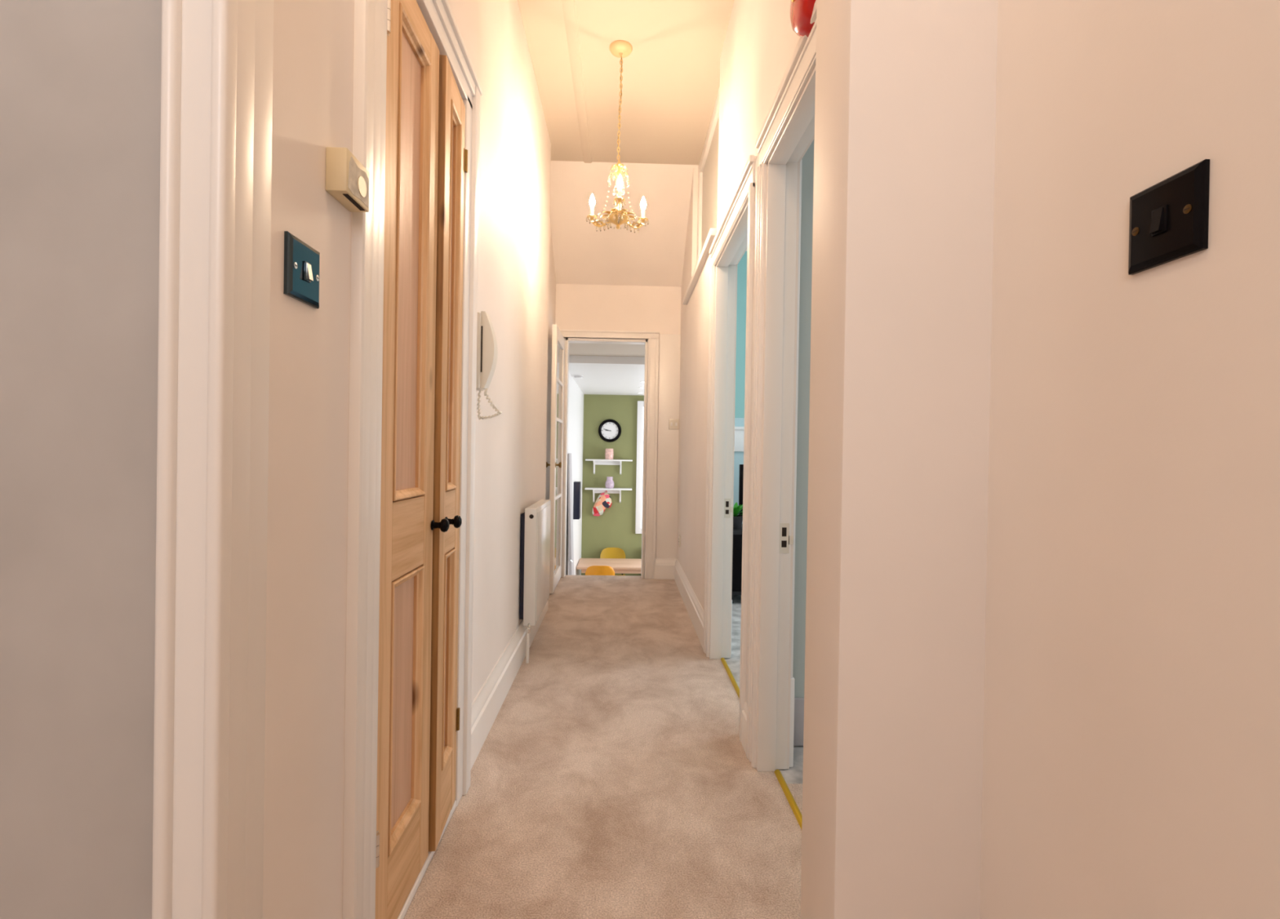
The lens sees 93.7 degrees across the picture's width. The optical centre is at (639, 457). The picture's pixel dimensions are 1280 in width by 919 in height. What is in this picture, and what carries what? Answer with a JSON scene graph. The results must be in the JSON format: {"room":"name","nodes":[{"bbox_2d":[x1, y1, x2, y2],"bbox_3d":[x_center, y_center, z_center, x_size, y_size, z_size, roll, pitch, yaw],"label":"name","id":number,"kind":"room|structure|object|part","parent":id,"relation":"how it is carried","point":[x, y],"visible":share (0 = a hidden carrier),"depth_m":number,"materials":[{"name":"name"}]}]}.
{"room":"home hallway","nodes":[
{"label":"home hallway","id":0,"kind":"room"},
{"bbox_2d":[0,0,161,918],"bbox_3d":[-1.308,-0.526,0.709,1.610,3.100,0.100,1,0,-2],"label":"wall","id":1,"kind":"structure","parent":0,"point":[80,80],"depth_m":0.68,"materials":[{"name":"grey paint"}]},
{"bbox_2d":[262,0,551,918],"bbox_3d":[-0.621,-0.526,2.389,0.180,3.100,3.220,1,0,-2],"label":"wall","id":2,"kind":"structure","parent":0,"point":[313,40],"depth_m":0.97,"materials":[{"name":"beige paint"}]},
{"bbox_2d":[283,231,319,308],"bbox_3d":[-0.483,-0.269,0.869,0.016,0.086,0.086,1,0,-2],"label":"light switch","id":3,"kind":"object","parent":2,"relation":"attached to","point":[301,260],"visible":1,"depth_m":0.85,"materials":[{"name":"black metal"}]},
{"bbox_2d":[325,146,369,212],"bbox_3d":[-0.474,-0.450,0.977,0.035,0.069,0.085,1,0,-2],"label":"wall thermostat","id":4,"kind":"object","parent":2,"relation":"attached to","point":[347,180],"visible":1,"depth_m":0.95,"materials":[{"name":"beige plastic"}]},
{"bbox_2d":[342,0,482,918],"bbox_3d":[-0.546,-0.054,1.450,0.110,2.171,0.844,1,0,-2],"label":"trim","id":5,"kind":"structure","parent":2,"relation":"attached to","point":[370,44],"depth_m":1.11,"materials":[{"name":"white paint"}]},
{"bbox_3d":[-0.516,-0.048,1.079,0.070,2.165,0.102,1,0,-2],"label":"architrave","id":6,"kind":"part","parent":5,"relation":"part of","materials":[{"name":"white paint"}]},
{"bbox_3d":[-0.511,-1.091,1.444,0.068,0.096,0.842,1,0,-2],"label":"head architrave","id":7,"kind":"part","parent":5,"relation":"part of","materials":[{"name":"white paint"}]},
{"bbox_3d":[-0.541,-0.053,1.813,0.062,2.165,0.113,1,0,-2],"label":"architrave","id":8,"kind":"part","parent":5,"relation":"part of","materials":[{"name":"white paint"}]},
{"bbox_2d":[375,0,449,918],"bbox_3d":[-0.508,-0.005,1.343,0.074,2.024,0.350,1,0,-2],"label":"door","id":9,"kind":"structure","parent":2,"relation":"in","point":[407,525],"depth_m":1.35,"materials":[{"name":"brown wood"}]},
{"bbox_3d":[-0.542,0.545,1.345,0.008,0.575,0.201,1,0,-2],"label":"panel","id":10,"kind":"part","parent":9,"relation":"part of","materials":[{"name":"brown wood"}]},
{"bbox_3d":[-0.544,0.920,1.348,0.031,0.174,0.200,1,0,-2],"label":"rail","id":11,"kind":"part","parent":9,"relation":"part of","materials":[{"name":"brown wood"}]},
{"bbox_3d":[-0.529,0.545,1.346,0.020,0.569,0.195,1,0,-2],"label":"moulding","id":12,"kind":"part","parent":9,"relation":"part of","materials":[{"name":"brown wood"}]},
{"bbox_3d":[-0.532,0.175,1.343,0.031,0.165,0.200,1,0,-2],"label":"lock rail","id":13,"kind":"part","parent":9,"relation":"part of","materials":[{"name":"brown wood"}]},
{"bbox_3d":[-0.526,-0.425,1.339,0.008,1.035,0.201,1,0,-2],"label":"panel","id":14,"kind":"part","parent":9,"relation":"part of","materials":[{"name":"brown wood"}]},
{"bbox_3d":[-0.513,-0.425,1.339,0.020,1.029,0.195,1,0,-2],"label":"moulding","id":15,"kind":"part","parent":9,"relation":"part of","materials":[{"name":"brown wood"}]},
{"bbox_3d":[-0.514,-0.980,1.335,0.031,0.075,0.200,1,0,-2],"label":"rail","id":16,"kind":"part","parent":9,"relation":"part of","materials":[{"name":"brown wood"}]},
{"bbox_3d":[-0.499,0.170,1.502,0.042,0.035,0.035,1,0,-2],"label":"knob","id":17,"kind":"part","parent":9,"relation":"part of","materials":[{"name":"black metal"}]},
{"bbox_2d":[428,54,467,851],"bbox_3d":[-0.510,-0.007,1.642,0.074,2.024,0.240,1,0,-5],"label":"door","id":18,"kind":"structure","parent":2,"relation":"in","point":[452,165],"depth_m":1.58,"materials":[{"name":"brown wood"}]},
{"bbox_3d":[-0.544,0.543,1.641,0.008,0.575,0.122,1,0,-5],"label":"panel","id":19,"kind":"part","parent":18,"relation":"part of","materials":[{"name":"brown wood"}]},
{"bbox_3d":[-0.546,0.918,1.644,0.031,0.174,0.121,1,0,-5],"label":"rail","id":20,"kind":"part","parent":18,"relation":"part of","materials":[{"name":"brown wood"}]},
{"bbox_3d":[-0.531,0.543,1.642,0.020,0.569,0.116,1,0,-5],"label":"moulding","id":21,"kind":"part","parent":18,"relation":"part of","materials":[{"name":"brown wood"}]},
{"bbox_3d":[-0.534,0.173,1.639,0.031,0.165,0.121,1,0,-5],"label":"lock rail","id":22,"kind":"part","parent":18,"relation":"part of","materials":[{"name":"brown wood"}]},
{"bbox_3d":[-0.528,-0.427,1.635,0.008,1.035,0.122,1,0,-5],"label":"panel","id":23,"kind":"part","parent":18,"relation":"part of","materials":[{"name":"brown wood"}]},
{"bbox_3d":[-0.492,0.170,1.583,0.042,0.035,0.035,1,0,-5],"label":"knob","id":24,"kind":"part","parent":18,"relation":"part of","materials":[{"name":"black metal"}]},
{"bbox_3d":[-0.515,-0.426,1.636,0.020,1.029,0.116,1,0,-5],"label":"moulding","id":25,"kind":"part","parent":18,"relation":"part of","materials":[{"name":"brown wood"}]},
{"bbox_3d":[-0.516,-0.982,1.631,0.031,0.075,0.121,1,0,-5],"label":"rail","id":26,"kind":"part","parent":18,"relation":"part of","materials":[{"name":"brown wood"}]},
{"bbox_2d":[475,311,502,419],"bbox_3d":[-0.514,-0.309,2.049,0.100,0.366,0.090,1,0,-2],"label":"phone","id":27,"kind":"object","parent":2,"relation":"attached to","point":[486,343],"visible":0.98,"depth_m":2.02,"materials":[{"name":"beige plastic"}]},
{"bbox_3d":[-0.508,-0.180,2.027,0.084,0.110,0.030,1,0,-2],"label":"coiled cord","id":28,"kind":"part","parent":27,"relation":"part of","materials":[{"name":"beige plastic"}]},
{"bbox_2d":[471,601,547,768],"bbox_3d":[-0.599,0.935,2.941,0.033,0.172,2.130,1,0,-2],"label":"baseboard","id":29,"kind":"structure","parent":2,"relation":"attached to","point":[486,706],"depth_m":2.41,"materials":[{"name":"white paint"}]},
{"bbox_2d":[519,499,551,663],"bbox_3d":[-0.572,0.636,3.279,0.090,0.767,0.622,1,0,-2],"label":"radiator","id":30,"kind":"object","parent":2,"relation":"attached to","point":[535,548],"visible":1,"depth_m":3.02,"materials":[{"name":"white metal"}]},
{"bbox_3d":[-0.560,0.550,3.299,0.060,0.590,0.580,1,0,-2],"label":"casing","id":31,"kind":"part","parent":30,"relation":"part of","materials":[{"name":"white metal"}]},
{"bbox_2d":[526,499,548,508],"bbox_3d":[-0.556,0.254,3.297,0.044,0.002,0.552,1,0,-2],"label":"grille","id":32,"kind":"object","parent":30,"relation":"attached to","point":[541,504],"depth_m":3.26,"materials":[{"name":"white metal"}]},
{"bbox_3d":[-0.529,0.550,3.300,0.006,0.546,0.536,1,0,-2],"label":"panel","id":33,"kind":"part","parent":30,"relation":"part of","materials":[{"name":"white metal"}]},
{"bbox_2d":[561,0,591,163],"bbox_3d":[-0.344,-2.080,3.357,0.090,0.016,1.760,1,0,-2],"label":"trim","id":34,"kind":"structure","parent":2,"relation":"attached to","point":[569,6],"depth_m":3.23,"materials":[{"name":"beige paint"}]},
{"bbox_2d":[545,219,583,575],"bbox_3d":[-0.842,0.073,6.679,0.135,4.360,5.400,1,0,-2],"label":"wall","id":35,"kind":"structure","parent":0,"point":[575,396],"depth_m":7.07,"materials":[{"name":"white paint"}]},
{"bbox_2d":[546,324,564,593],"bbox_3d":[-0.649,0.011,4.697,0.128,1.973,0.608,1,0,-2],"label":"door","id":36,"kind":"structure","parent":35,"relation":"in","point":[556,464],"depth_m":4.60,"materials":[{"name":"white paint"}]},
{"bbox_3d":[-0.658,0.605,4.701,0.008,0.568,0.438,1,0,-2],"label":"pane","id":37,"kind":"part","parent":36,"relation":"part of","materials":[{"name":"clear glass"}]},
{"bbox_3d":[-0.664,0.943,4.704,0.034,0.108,0.438,1,0,-2],"label":"rail","id":38,"kind":"part","parent":36,"relation":"part of","materials":[{"name":"white paint"}]},
{"bbox_3d":[-0.648,0.009,4.697,0.008,0.576,0.438,1,0,-2],"label":"pane","id":39,"kind":"part","parent":36,"relation":"part of","materials":[{"name":"clear glass"}]},
{"bbox_3d":[-0.602,0.056,4.450,0.047,0.045,0.046,1,0,-2],"label":"knob","id":40,"kind":"part","parent":36,"relation":"part of","materials":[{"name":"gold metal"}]},
{"bbox_3d":[-0.641,-0.441,4.694,0.008,0.276,0.438,1,0,-2],"label":"pane","id":41,"kind":"part","parent":36,"relation":"part of","materials":[{"name":"clear glass"}]},
{"bbox_3d":[-0.636,-0.742,4.693,0.008,0.278,0.438,1,0,-2],"label":"pane","id":42,"kind":"part","parent":36,"relation":"part of","materials":[{"name":"clear glass"}]},
{"bbox_3d":[-0.634,-0.928,4.691,0.034,0.095,0.438,1,0,-2],"label":"rail","id":43,"kind":"part","parent":36,"relation":"part of","materials":[{"name":"white paint"}]},
{"bbox_2d":[573,481,581,519],"bbox_3d":[-0.807,0.549,7.694,0.080,0.475,0.180,1,0,-2],"label":"upper cabinet","id":44,"kind":"object","parent":35,"relation":"attached to","point":[577,485],"visible":1,"depth_m":7.61,"materials":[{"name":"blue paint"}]},
{"bbox_3d":[-0.770,0.550,7.695,0.007,0.465,0.170,1,0,-2],"label":"door","id":45,"kind":"part","parent":44,"relation":"part of","materials":[{"name":"blue paint"}]},
{"bbox_2d":[403,575,803,918],"bbox_3d":[0.480,1.076,1.822,5.300,0.060,7.000,1,0,-2],"label":"floor","id":46,"kind":"structure","parent":0,"point":[613,777],"depth_m":1.86,"materials":[{"name":"carpet"}]},
{"bbox_2d":[720,657,739,698],"bbox_3d":[0.436,1.035,2.677,0.022,0.009,0.808,1,0,-2],"label":"bar","id":47,"kind":"object","parent":46,"relation":"on","point":[723,661],"visible":0.59,"depth_m":2.82,"materials":[{"name":"gold metal"}]},
{"bbox_2d":[731,524,742,603],"bbox_3d":[1.030,0.778,4.441,0.860,0.520,0.432,1,0,-2],"label":"media cabinet","id":48,"kind":"object","parent":46,"relation":"on","point":[737,533],"visible":0.02,"depth_m":4.21,"materials":[{"name":"black"}]},
{"bbox_3d":[0.826,0.746,4.226,0.400,0.400,0.014,1,0,-2],"label":"door","id":49,"kind":"part","parent":48,"relation":"part of","materials":[{"name":"black"}]},
{"bbox_2d":[733,502,742,528],"bbox_3d":[0.679,0.413,4.366,0.291,0.200,0.262,1,0,-30],"label":"potted plant","id":50,"kind":"object","parent":48,"relation":"on","point":[737,519],"visible":0.52,"depth_m":4.30,"materials":[{"name":"green plant"}]},
{"bbox_3d":[0.687,0.468,4.345,0.120,0.090,0.118,1,0,-2],"label":"pot","id":51,"kind":"part","parent":50,"relation":"part of","materials":[{"name":"black ceramic"}]},
{"bbox_2d":[738,464,743,515],"bbox_3d":[1.082,0.288,4.545,0.665,0.460,0.180,1,0,-2],"label":"television","id":52,"kind":"object","parent":48,"relation":"on","point":[741,466],"visible":0.18,"depth_m":4.53,"materials":[{"name":"black"}]},
{"bbox_2d":[774,769,802,829],"bbox_3d":[0.467,1.043,1.626,0.022,0.009,0.730,1,0,-2],"label":"bar","id":53,"kind":"object","parent":46,"relation":"on","point":[778,774],"visible":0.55,"depth_m":1.83,"materials":[{"name":"gold metal"}]},
{"bbox_2d":[568,355,644,395],"bbox_3d":[0.786,-1.038,7.749,3.415,0.200,3.340,1,0,-2],"label":"ceiling","id":54,"kind":"structure","parent":0,"point":[602,375],"depth_m":6.82,"materials":[{"name":"white paint"}]},
{"bbox_2d":[573,375,582,378],"bbox_3d":[-0.718,-0.940,7.026,0.107,0.034,0.107,1,0,-2],"label":"smoke detector","id":55,"kind":"object","parent":54,"relation":"attached to","point":[575,376],"visible":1,"depth_m":6.99,"materials":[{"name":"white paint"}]},
{"bbox_2d":[568,342,644,356],"bbox_3d":[0.098,-1.073,5.603,1.915,0.125,0.930,1,0,-2],"label":"ceiling","id":56,"kind":"structure","parent":0,"point":[575,348],"depth_m":5.68,"materials":[{"name":"beige paint"}]},
{"bbox_2d":[581,394,644,576],"bbox_3d":[0.712,0.631,9.389,3.415,3.260,0.120,1,0,-2],"label":"wall","id":57,"kind":"structure","parent":0,"point":[615,528],"depth_m":9.29,"materials":[{"name":"green paint"}]},
{"bbox_2d":[584,487,631,502],"bbox_3d":[-0.483,0.588,9.194,0.715,0.230,0.200,1,0,-2],"label":"wall shelf","id":58,"kind":"object","parent":57,"relation":"attached to","point":[610,491],"visible":0.99,"depth_m":9.24,"materials":[{"name":"white paint"}]},
{"bbox_2d":[591,491,611,516],"bbox_3d":[-0.583,0.704,9.231,0.300,0.409,0.108,1,0,-2],"label":"oven mitt","id":59,"kind":"object","parent":58,"relation":"hanging from","point":[603,501],"visible":1,"depth_m":9.19,"materials":[{"name":"fabric"}]},
{"bbox_3d":[-0.507,0.525,9.282,0.420,0.063,0.022,1,0,-2],"label":"rail","id":60,"kind":"part","parent":58,"relation":"part of","materials":[{"name":"white paint"}]},
{"bbox_2d":[604,476,613,488],"bbox_3d":[-0.464,0.385,9.183,0.140,0.176,0.140,1,0,-2],"label":"candle jar","id":61,"kind":"object","parent":58,"relation":"on","point":[609,483],"visible":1,"depth_m":9.14,"materials":[{"name":"purple glass"}]},
{"bbox_2d":[585,458,632,474],"bbox_3d":[-0.476,0.148,9.191,0.715,0.230,0.200,1,0,-2],"label":"wall shelf","id":62,"kind":"object","parent":57,"relation":"attached to","point":[602,462],"visible":0.99,"depth_m":9.25,"materials":[{"name":"white paint"}]},
{"bbox_3d":[-0.500,0.085,9.279,0.420,0.063,0.022,1,0,-2],"label":"rail","id":63,"kind":"part","parent":62,"relation":"part of","materials":[{"name":"white paint"}]},
{"bbox_2d":[604,448,613,459],"bbox_3d":[-0.470,-0.050,9.180,0.132,0.166,0.132,1,0,-2],"label":"candle jar","id":64,"kind":"object","parent":62,"relation":"on","point":[609,453],"visible":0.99,"depth_m":9.13,"materials":[{"name":"pink glass"}]},
{"bbox_2d":[598,419,621,442],"bbox_3d":[-0.466,-0.413,9.267,0.356,0.356,0.042,1,0,-2],"label":"wall clock","id":65,"kind":"object","parent":57,"relation":"attached to","point":[609,430],"visible":1,"depth_m":9.27,"materials":[{"name":"black"}]},
{"bbox_2d":[635,400,644,533],"bbox_3d":[0.556,0.164,9.306,1.225,2.050,0.070,1,0,-2],"label":"window","id":66,"kind":"structure","parent":57,"relation":"in","point":[640,403],"depth_m":9.26,"materials":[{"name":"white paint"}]},
{"bbox_2d":[640,407,644,528],"bbox_3d":[0.553,0.168,9.327,1.054,1.900,0.012,1,0,-2],"label":"blind","id":67,"kind":"object","parent":66,"relation":"attached to","point":[643,407],"depth_m":9.31,"materials":[{"name":"white"}]},
{"bbox_2d":[555,284,681,577],"bbox_3d":[-0.142,-0.285,5.086,1.240,2.600,0.100,1,0,-2],"label":"wall","id":68,"kind":"structure","parent":0,"point":[578,306],"depth_m":5.03,"materials":[{"name":"beige paint"}]},
{"bbox_2d":[560,329,659,578],"bbox_3d":[-0.272,-0.023,5.073,0.833,2.071,0.142,1,0,-2],"label":"trim","id":69,"kind":"structure","parent":68,"relation":"attached to","point":[650,339],"depth_m":5.02,"materials":[{"name":"white paint"}]},
{"bbox_3d":[-0.254,-1.027,5.014,0.833,0.062,0.036,1,0,-2],"label":"head architrave","id":70,"kind":"part","parent":69,"relation":"part of","materials":[{"name":"white paint"}]},
{"bbox_3d":[0.099,0.010,5.032,0.090,2.017,0.034,1,0,-2],"label":"architrave","id":71,"kind":"part","parent":69,"relation":"part of","materials":[{"name":"white paint"}]},
{"bbox_2d":[655,558,676,579],"bbox_3d":[0.219,0.935,5.034,0.182,0.172,0.026,1,0,-2],"label":"baseboard","id":72,"kind":"structure","parent":68,"relation":"attached to","point":[664,567],"depth_m":5.02,"materials":[{"name":"white paint"}]},
{"bbox_2d":[655,333,680,558],"bbox_3d":[0.238,-0.006,5.048,0.183,2.055,0.022,1,0,-2],"label":"wall","id":73,"kind":"structure","parent":68,"relation":"attached to","point":[669,348],"depth_m":5.04,"materials":[{"name":"white paint"}]},
{"bbox_2d":[668,418,679,429],"bbox_3d":[0.284,-0.278,5.030,0.086,0.086,0.012,1,0,-2],"label":"wall switch","id":74,"kind":"object","parent":68,"relation":"attached to","point":[673,424],"visible":1,"depth_m":5.03,"materials":[{"name":"beige plastic"}]},
{"bbox_2d":[550,160,698,286],"bbox_3d":[-0.105,-1.802,4.641,1.240,0.760,0.810,1,0,-2],"label":"ceiling","id":75,"kind":"structure","parent":0,"point":[653,256],"depth_m":4.62,"materials":[{"name":"beige paint"}]},
{"bbox_2d":[517,0,733,164],"bbox_3d":[-0.726,-2.120,1.190,2.950,0.100,6.050,1,0,-2],"label":"ceiling","id":76,"kind":"structure","parent":0,"point":[670,82],"depth_m":3.24,"materials":[{"name":"beige paint"}]},
{"bbox_2d":[586,40,648,233],"bbox_3d":[-0.107,-1.614,3.002,0.328,0.915,0.290,1,0,-2],"label":"chandelier","id":77,"kind":"object","parent":76,"relation":"hanging from","point":[621,49],"visible":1,"depth_m":3.03,"materials":[{"name":"gold metal"}]},
{"bbox_3d":[-0.247,-1.328,3.105,0.031,0.072,0.030,1,0,-2],"label":"bulb","id":78,"kind":"part","parent":77,"relation":"part of","materials":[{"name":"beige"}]},
{"bbox_3d":[-0.186,-1.211,3.076,0.149,0.056,0.081,1,0,25],"label":"arm","id":79,"kind":"part","parent":77,"relation":"part of","materials":[{"name":"gold metal"}]},
{"bbox_3d":[-0.107,-1.424,3.038,0.102,0.026,0.102,1,0,-2],"label":"crown","id":80,"kind":"part","parent":77,"relation":"part of","materials":[{"name":"gold metal"}]},
{"bbox_3d":[-0.103,-1.209,2.957,0.084,0.056,0.149,1,0,-2],"label":"arm","id":81,"kind":"part","parent":77,"relation":"part of","materials":[{"name":"gold metal"}]},
{"bbox_3d":[-0.097,-1.325,2.886,0.031,0.072,0.030,1,0,-2],"label":"bulb","id":82,"kind":"part","parent":77,"relation":"part of","materials":[{"name":"beige glass"}]},
{"bbox_3d":[-0.102,-1.769,3.036,0.017,0.530,0.017,1,1,43],"label":"chain","id":83,"kind":"part","parent":77,"relation":"part of","materials":[{"name":"gold metal"}]},
{"bbox_3d":[-0.042,-1.209,3.087,0.149,0.056,0.081,1,0,-35],"label":"arm","id":84,"kind":"part","parent":77,"relation":"part of","materials":[{"name":"gold metal"}]},
{"bbox_3d":[0.017,-1.324,3.126,0.031,0.072,0.030,1,0,-2],"label":"bulb","id":85,"kind":"part","parent":77,"relation":"part of","materials":[{"name":"beige glass"}]},
{"bbox_2d":[676,0,814,768],"bbox_3d":[0.441,-0.513,3.115,0.105,3.100,4.070,1,0,-2],"label":"wall","id":86,"kind":"structure","parent":0,"point":[760,43],"depth_m":2.98,"materials":[{"name":"beige paint"}]},
{"bbox_2d":[678,534,680,546],"bbox_3d":[0.316,0.664,4.786,0.011,0.086,0.086,1,0,-2],"label":"wall socket","id":87,"kind":"object","parent":86,"relation":"attached to","point":[679,535],"visible":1,"depth_m":4.74,"materials":[{"name":"beige plastic"}]},
{"bbox_2d":[674,559,703,650],"bbox_3d":[0.328,0.943,4.130,0.026,0.172,1.855,1,0,-2],"label":"baseboard","id":88,"kind":"structure","parent":86,"relation":"attached to","point":[695,610],"depth_m":3.86,"materials":[{"name":"white paint"}]},
{"bbox_2d":[682,86,719,304],"bbox_3d":[0.403,-1.611,3.827,0.105,0.915,1.470,1,0,-2],"label":"window","id":89,"kind":"structure","parent":86,"relation":"in","point":[708,170],"depth_m":3.81,"materials":[{"name":"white glass"}]},
{"bbox_3d":[0.386,-1.174,3.835,0.085,0.040,1.460,1,0,-2],"label":"sill","id":90,"kind":"part","parent":89,"relation":"part of","materials":[{"name":"white paint"}]},
{"bbox_3d":[0.442,-1.617,3.686,0.035,0.900,1.185,1,0,-2],"label":"frame","id":91,"kind":"part","parent":89,"relation":"part of","materials":[{"name":"white paint"}]},
{"bbox_3d":[0.451,-1.617,3.683,0.008,0.760,1.040,1,0,-2],"label":"pane","id":92,"kind":"part","parent":89,"relation":"part of","materials":[{"name":"clear glass"}]},
{"bbox_2d":[703,155,757,742],"bbox_3d":[0.434,-0.030,2.691,0.138,2.139,1.022,1,0,-2],"label":"trim","id":93,"kind":"structure","parent":86,"relation":"attached to","point":[735,233],"depth_m":3.08,"materials":[{"name":"white paint"}]},
{"bbox_3d":[0.369,0.015,3.146,0.028,2.042,0.100,1,0,-2],"label":"architrave","id":94,"kind":"part","parent":93,"relation":"part of","materials":[{"name":"white paint"}]},
{"bbox_3d":[0.457,0.262,3.100,0.047,0.100,0.018,1,0,-2],"label":"strike plate","id":95,"kind":"part","parent":93,"relation":"part of","materials":[{"name":"beige plastic"}]},
{"bbox_3d":[0.480,-0.018,3.144,0.020,2.110,0.082,1,0,-2],"label":"architrave","id":96,"kind":"part","parent":93,"relation":"part of","materials":[{"name":"white paint"}]},
{"bbox_3d":[0.397,-1.042,2.682,0.032,0.117,1.022,1,0,-2],"label":"head architrave","id":97,"kind":"part","parent":93,"relation":"part of","materials":[{"name":"white paint"}]},
{"bbox_3d":[0.396,0.021,2.212,0.028,2.042,0.058,1,0,-2],"label":"architrave","id":98,"kind":"part","parent":93,"relation":"part of","materials":[{"name":"white paint"}]},
{"bbox_2d":[741,701,746,754],"bbox_3d":[0.385,0.957,2.140,0.026,0.172,0.096,1,0,-2],"label":"baseboard","id":99,"kind":"object","parent":86,"relation":"attached to","point":[744,724],"visible":0.48,"depth_m":2.15,"materials":[{"name":"white paint"}]},
{"bbox_2d":[746,153,759,702],"bbox_3d":[0.407,-0.016,2.134,0.013,2.118,0.096,1,0,-2],"label":"trim","id":100,"kind":"structure","parent":86,"relation":"attached to","point":[757,160],"depth_m":2.17,"materials":[{"name":"white paint"}]},
{"bbox_2d":[746,0,817,771],"bbox_3d":[0.471,-0.022,1.610,0.150,2.139,0.968,1,0,-2],"label":"trim","id":101,"kind":"structure","parent":86,"relation":"attached to","point":[788,128],"depth_m":1.99,"materials":[{"name":"white paint"}]},
{"bbox_3d":[0.401,0.022,2.046,0.028,2.042,0.078,1,0,-2],"label":"architrave","id":102,"kind":"part","parent":101,"relation":"part of","materials":[{"name":"white paint"}]},
{"bbox_3d":[0.488,0.270,2.010,0.047,0.100,0.018,1,0,-2],"label":"strike plate","id":103,"kind":"part","parent":101,"relation":"part of","materials":[{"name":"beige plastic"}]},
{"bbox_3d":[0.429,-1.034,1.600,0.032,0.117,0.964,1,0,-2],"label":"head architrave","id":104,"kind":"part","parent":101,"relation":"part of","materials":[{"name":"white paint"}]},
{"bbox_3d":[0.517,-0.010,2.055,0.032,2.110,0.082,1,0,-2],"label":"architrave","id":105,"kind":"part","parent":101,"relation":"part of","materials":[{"name":"white paint"}]},
{"bbox_2d":[790,0,815,37],"bbox_3d":[0.412,-1.145,1.494,0.067,0.168,0.168,1,0,-2],"label":"bell","id":106,"kind":"object","parent":86,"relation":"attached to","point":[801,11],"visible":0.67,"depth_m":1.48,"materials":[{"name":"red"}]},
{"bbox_2d":[792,138,814,697],"bbox_3d":[1.670,-0.284,1.667,2.275,2.700,1.240,1,0,-2],"label":"wall","id":107,"kind":"structure","parent":0,"point":[807,162],"depth_m":2.18,"materials":[{"name":"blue paint"}]},
{"bbox_2d":[793,697,804,746],"bbox_3d":[1.596,0.977,2.209,2.150,0.170,0.020,1,0,-2],"label":"baseboard","id":108,"kind":"structure","parent":107,"relation":"attached to","point":[798,730],"depth_m":2.17,"materials":[{"name":"grey"}]},
{"bbox_2d":[800,0,998,918],"bbox_3d":[0.432,-0.500,0.999,0.238,3.100,0.170,1,0,-2],"label":"wall","id":109,"kind":"structure","parent":0,"point":[906,90],"depth_m":0.92,"materials":[{"name":"beige paint"}]},
{"bbox_2d":[733,0,1279,918],"bbox_3d":[1.864,-0.481,1.751,2.688,3.100,6.800,1,0,-2],"label":"wall","id":110,"kind":"structure","parent":0,"point":[1131,747],"depth_m":0.66,"materials":[{"name":"beige paint"}]},
{"bbox_2d":[733,426,744,451],"bbox_3d":[1.708,-0.137,5.013,2.500,0.205,0.045,1,0,-2],"label":"trim","id":111,"kind":"structure","parent":110,"relation":"attached to","point":[739,431],"depth_m":4.98,"materials":[{"name":"white paint"}]},
{"bbox_2d":[1128,159,1209,275],"bbox_3d":[0.540,-0.245,0.622,0.016,0.086,0.086,1,0,-2],"label":"light switch","id":112,"kind":"object","parent":110,"relation":"attached to","point":[1169,221],"visible":1,"depth_m":0.61,"materials":[{"name":"black"}]},
{"bbox_3d":[0.744,2.325,7.311,3.415,0.100,4.260,1,0,-2],"label":"floor","id":113,"kind":"structure","parent":0,"visible":0},
{"bbox_2d":[568,453,573,575],"bbox_3d":[-0.780,1.103,6.841,0.098,2.300,0.335,1,0,-2],"label":"leaning board","id":114,"kind":"object","parent":113,"relation":"on","point":[571,551],"visible":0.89,"depth_m":6.71,"materials":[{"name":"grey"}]},
{"bbox_2d":[585,565,614,575],"bbox_3d":[-0.530,1.825,7.981,0.401,0.853,0.460,1,0,-2],"label":"dining chair","id":115,"kind":"object","parent":113,"relation":"on","point":[593,570],"visible":0.2,"depth_m":7.77,"materials":[{"name":"orange"}]},
{"bbox_2d":[576,558,641,573],"bbox_3d":[-0.105,1.880,8.564,1.555,0.745,0.700,1,0,-2],"label":"kitchen table","id":116,"kind":"object","parent":113,"relation":"on","point":[620,566],"visible":0.41,"depth_m":8.43,"materials":[{"name":"brown wood"}]},
{"bbox_2d":[600,547,625,575],"bbox_3d":[-0.416,1.820,9.045,0.401,0.853,0.460,1,0,-2],"label":"dining chair","id":117,"kind":"object","parent":113,"relation":"on","point":[608,553],"visible":0.33,"depth_m":9.23,"materials":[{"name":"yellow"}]},
{"bbox_3d":[-0.416,1.519,9.218,0.385,0.252,0.111,1,0,-2],"label":"backrest","id":118,"kind":"part","parent":117,"relation":"part of","materials":[{"name":"orange"}]},
{"bbox_3d":[-0.887,-0.123,1.349,0.700,2.300,1.150,1,0,-2],"label":"wall","id":119,"kind":"structure","parent":0,"visible":0},
{"bbox_2d":[151,0,273,918],"bbox_3d":[-0.494,-0.513,0.722,0.069,3.100,0.126,1,0,-2],"label":"trim","id":120,"kind":"structure","parent":119,"relation":"attached to","point":[216,65],"depth_m":0.68,"materials":[{"name":"white paint"}]}
]}

